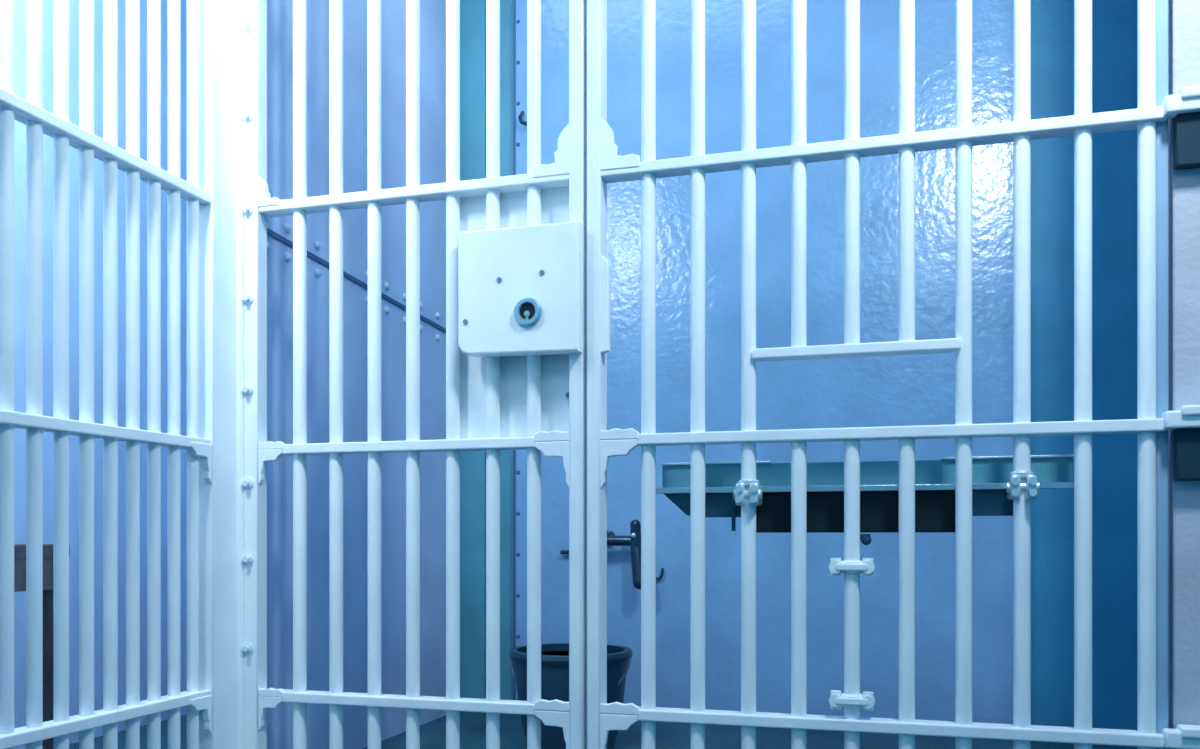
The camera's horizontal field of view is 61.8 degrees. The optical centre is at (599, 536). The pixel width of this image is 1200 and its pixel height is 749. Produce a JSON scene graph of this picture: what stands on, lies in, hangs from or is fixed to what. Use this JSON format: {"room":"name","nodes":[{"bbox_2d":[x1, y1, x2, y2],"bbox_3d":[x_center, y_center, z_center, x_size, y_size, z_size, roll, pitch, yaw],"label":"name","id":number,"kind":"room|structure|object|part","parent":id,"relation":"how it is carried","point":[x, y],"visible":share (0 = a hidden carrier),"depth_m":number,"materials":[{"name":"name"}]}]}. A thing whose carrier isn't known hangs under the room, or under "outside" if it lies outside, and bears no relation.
{"room":"prison interior","nodes":[
{"label":"prison interior","id":0,"kind":"room"},
{"bbox_2d":[14,0,186,748],"bbox_3d":[-1.941,-0.760,1.782,0.150,2.720,4.800,0,0,16],"label":"wall","id":1,"kind":"structure","parent":0,"point":[19,5],"depth_m":3.01,"materials":[{"name":"white paint"}]},
{"bbox_2d":[267,0,445,748],"bbox_3d":[-0.670,-0.760,2.960,0.058,2.720,1.230,0,0,16],"label":"wall","id":2,"kind":"structure","parent":0,"point":[279,12],"depth_m":2.79,"materials":[{"name":"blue paint"}]},
{"bbox_2d":[267,216,445,340],"bbox_3d":[-0.650,-0.712,2.918,0.018,0.138,1.150,0,0,16],"label":"seam","id":3,"kind":"structure","parent":2,"relation":"attached to","point":[287,227],"depth_m":2.76,"materials":[{"name":"dark blue-black steel"}]},
{"bbox_2d":[460,0,512,699],"bbox_3d":[-0.386,-0.760,3.479,0.195,2.720,0.075,0,0,16],"label":"door frame","id":4,"kind":"structure","parent":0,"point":[472,12],"depth_m":3.46,"materials":[{"name":"teal metal"}]},
{"bbox_2d":[69,711,1136,748],"bbox_3d":[0.052,0.640,1.206,4.300,0.080,4.800,0,0,16],"label":"floor","id":5,"kind":"structure","parent":0,"point":[669,735],"depth_m":2.97,"materials":[{"name":"teal concrete"}]},
{"bbox_2d":[14,544,69,748],"bbox_3d":[-1.455,0.307,1.826,0.440,0.585,0.795,0,0,16],"label":"side table","id":6,"kind":"object","parent":5,"relation":"on","point":[19,549],"visible":0.22,"depth_m":2.11,"materials":[{"name":"brown wood"}]},
{"bbox_3d":[-1.160,0.322,2.132,0.036,0.556,0.036,0,0,16],"label":"leg","id":7,"kind":"part","parent":6,"relation":"part of","materials":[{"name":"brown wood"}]},
{"bbox_2d":[199,0,266,748],"bbox_3d":[-0.816,-0.760,2.233,0.084,2.720,0.132,0,0,16],"label":"post","id":8,"kind":"object","parent":5,"relation":"on","point":[232,33],"visible":0.99,"depth_m":2.23,"materials":[{"name":"white metal"}]},
{"bbox_2d":[0,0,211,748],"bbox_3d":[-1.103,-0.760,1.352,0.060,2.720,1.719,0,0,16],"label":"bars","id":9,"kind":"object","parent":8,"relation":"attached to","point":[30,112],"visible":1,"depth_m":1.90,"materials":[{"name":"white metal"}]},
{"bbox_3d":[-1.097,-0.733,1.371,0.046,0.022,1.679,0,0,16],"label":"rail","id":10,"kind":"part","parent":9,"relation":"part of","materials":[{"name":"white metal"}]},
{"bbox_3d":[-1.097,-0.200,1.371,0.046,0.022,1.679,0,0,16],"label":"rail","id":11,"kind":"part","parent":9,"relation":"part of","materials":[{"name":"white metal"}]},
{"bbox_3d":[-1.097,0.342,1.371,0.046,0.022,1.679,0,0,16],"label":"rail","id":12,"kind":"part","parent":9,"relation":"part of","materials":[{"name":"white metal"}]},
{"bbox_3d":[-0.840,-0.760,2.234,0.038,2.720,0.120,0,0,16],"label":"wide plate","id":13,"kind":"part","parent":8,"relation":"part of","materials":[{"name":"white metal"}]},
{"bbox_3d":[-0.785,-0.760,2.273,0.046,2.720,0.038,0,0,16],"label":"narrow plate","id":14,"kind":"part","parent":8,"relation":"part of","materials":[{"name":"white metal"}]},
{"bbox_2d":[258,0,586,748],"bbox_3d":[-0.399,-0.760,2.153,0.762,2.720,0.092,0,0,16],"label":"bars","id":15,"kind":"object","parent":8,"relation":"attached to","point":[516,245],"visible":1,"depth_m":2.13,"materials":[{"name":"white metal"}]},
{"bbox_3d":[-0.405,-0.196,2.171,0.739,0.022,0.046,0,0,16],"label":"rail","id":16,"kind":"part","parent":15,"relation":"part of","materials":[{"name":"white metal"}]},
{"bbox_3d":[-0.405,0.357,2.171,0.739,0.022,0.046,0,0,16],"label":"rail","id":17,"kind":"part","parent":15,"relation":"part of","materials":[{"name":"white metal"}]},
{"bbox_3d":[-0.405,-0.741,2.171,0.739,0.022,0.046,0,0,16],"label":"rail","id":18,"kind":"part","parent":15,"relation":"part of","materials":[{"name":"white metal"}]},
{"bbox_2d":[509,643,632,748],"bbox_3d":[-0.084,0.463,2.911,0.368,0.274,0.360,0,0,16],"label":"bucket","id":19,"kind":"object","parent":5,"relation":"on","point":[554,656],"visible":0.51,"depth_m":2.80,"materials":[{"name":"plastic"}]},
{"bbox_2d":[513,0,1012,723],"bbox_3d":[0.482,-0.627,3.179,1.636,2.446,0.167,0,0,16],"label":"door","id":20,"kind":"structure","parent":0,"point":[912,389],"depth_m":3.17,"materials":[{"name":"blue paint"}]},
{"bbox_3d":[0.074,0.056,3.266,0.179,0.226,0.109,0,0,16],"label":"handle","id":21,"kind":"part","parent":20,"relation":"part of","materials":[{"name":"metal"}]},
{"bbox_2d":[656,454,1073,544],"bbox_3d":[0.507,-0.070,1.986,0.804,0.173,0.084,0,0,16],"label":"shelf","id":22,"kind":"object","parent":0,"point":[934,479],"depth_m":1.97,"materials":[{"name":"teal metal"}]},
{"bbox_2d":[1031,0,1136,729],"bbox_3d":[0.730,-0.760,3.280,4.150,2.720,0.238,0,0,16],"label":"wall","id":23,"kind":"structure","parent":0,"point":[1114,22],"depth_m":2.95,"materials":[{"name":"blue paint"}]},
{"bbox_2d":[1168,0,1199,748],"bbox_3d":[1.690,-0.760,1.628,1.388,2.720,0.120,0,0,16],"label":"wall","id":24,"kind":"structure","parent":0,"point":[1183,15],"depth_m":1.76,"materials":[{"name":"white paint"}]},
{"bbox_2d":[587,0,1199,748],"bbox_3d":[0.641,-0.743,1.906,1.358,2.655,0.164,0,0,16],"label":"gate","id":25,"kind":"object","parent":24,"relation":"attached to","point":[906,496],"visible":1,"depth_m":1.90,"materials":[{"name":"white metal"}]},
{"bbox_3d":[0.010,-0.472,2.035,0.021,0.200,0.018,0,0,16],"label":"strike plate","id":26,"kind":"part","parent":25,"relation":"part of","materials":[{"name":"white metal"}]},
{"bbox_3d":[0.484,-0.356,1.914,0.384,0.020,0.040,0,0,16],"label":"opening rail","id":27,"kind":"part","parent":25,"relation":"part of","materials":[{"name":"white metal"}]},
{"bbox_3d":[0.492,-0.741,1.911,1.048,0.022,0.046,0,0,16],"label":"rail","id":28,"kind":"part","parent":25,"relation":"part of","materials":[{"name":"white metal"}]},
{"bbox_3d":[0.492,0.357,1.911,1.048,0.022,0.046,0,0,16],"label":"rail","id":29,"kind":"part","parent":25,"relation":"part of","materials":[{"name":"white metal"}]},
{"bbox_3d":[0.492,-0.196,1.911,1.048,0.022,0.046,0,0,16],"label":"rail","id":30,"kind":"part","parent":25,"relation":"part of","materials":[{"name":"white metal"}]}
]}

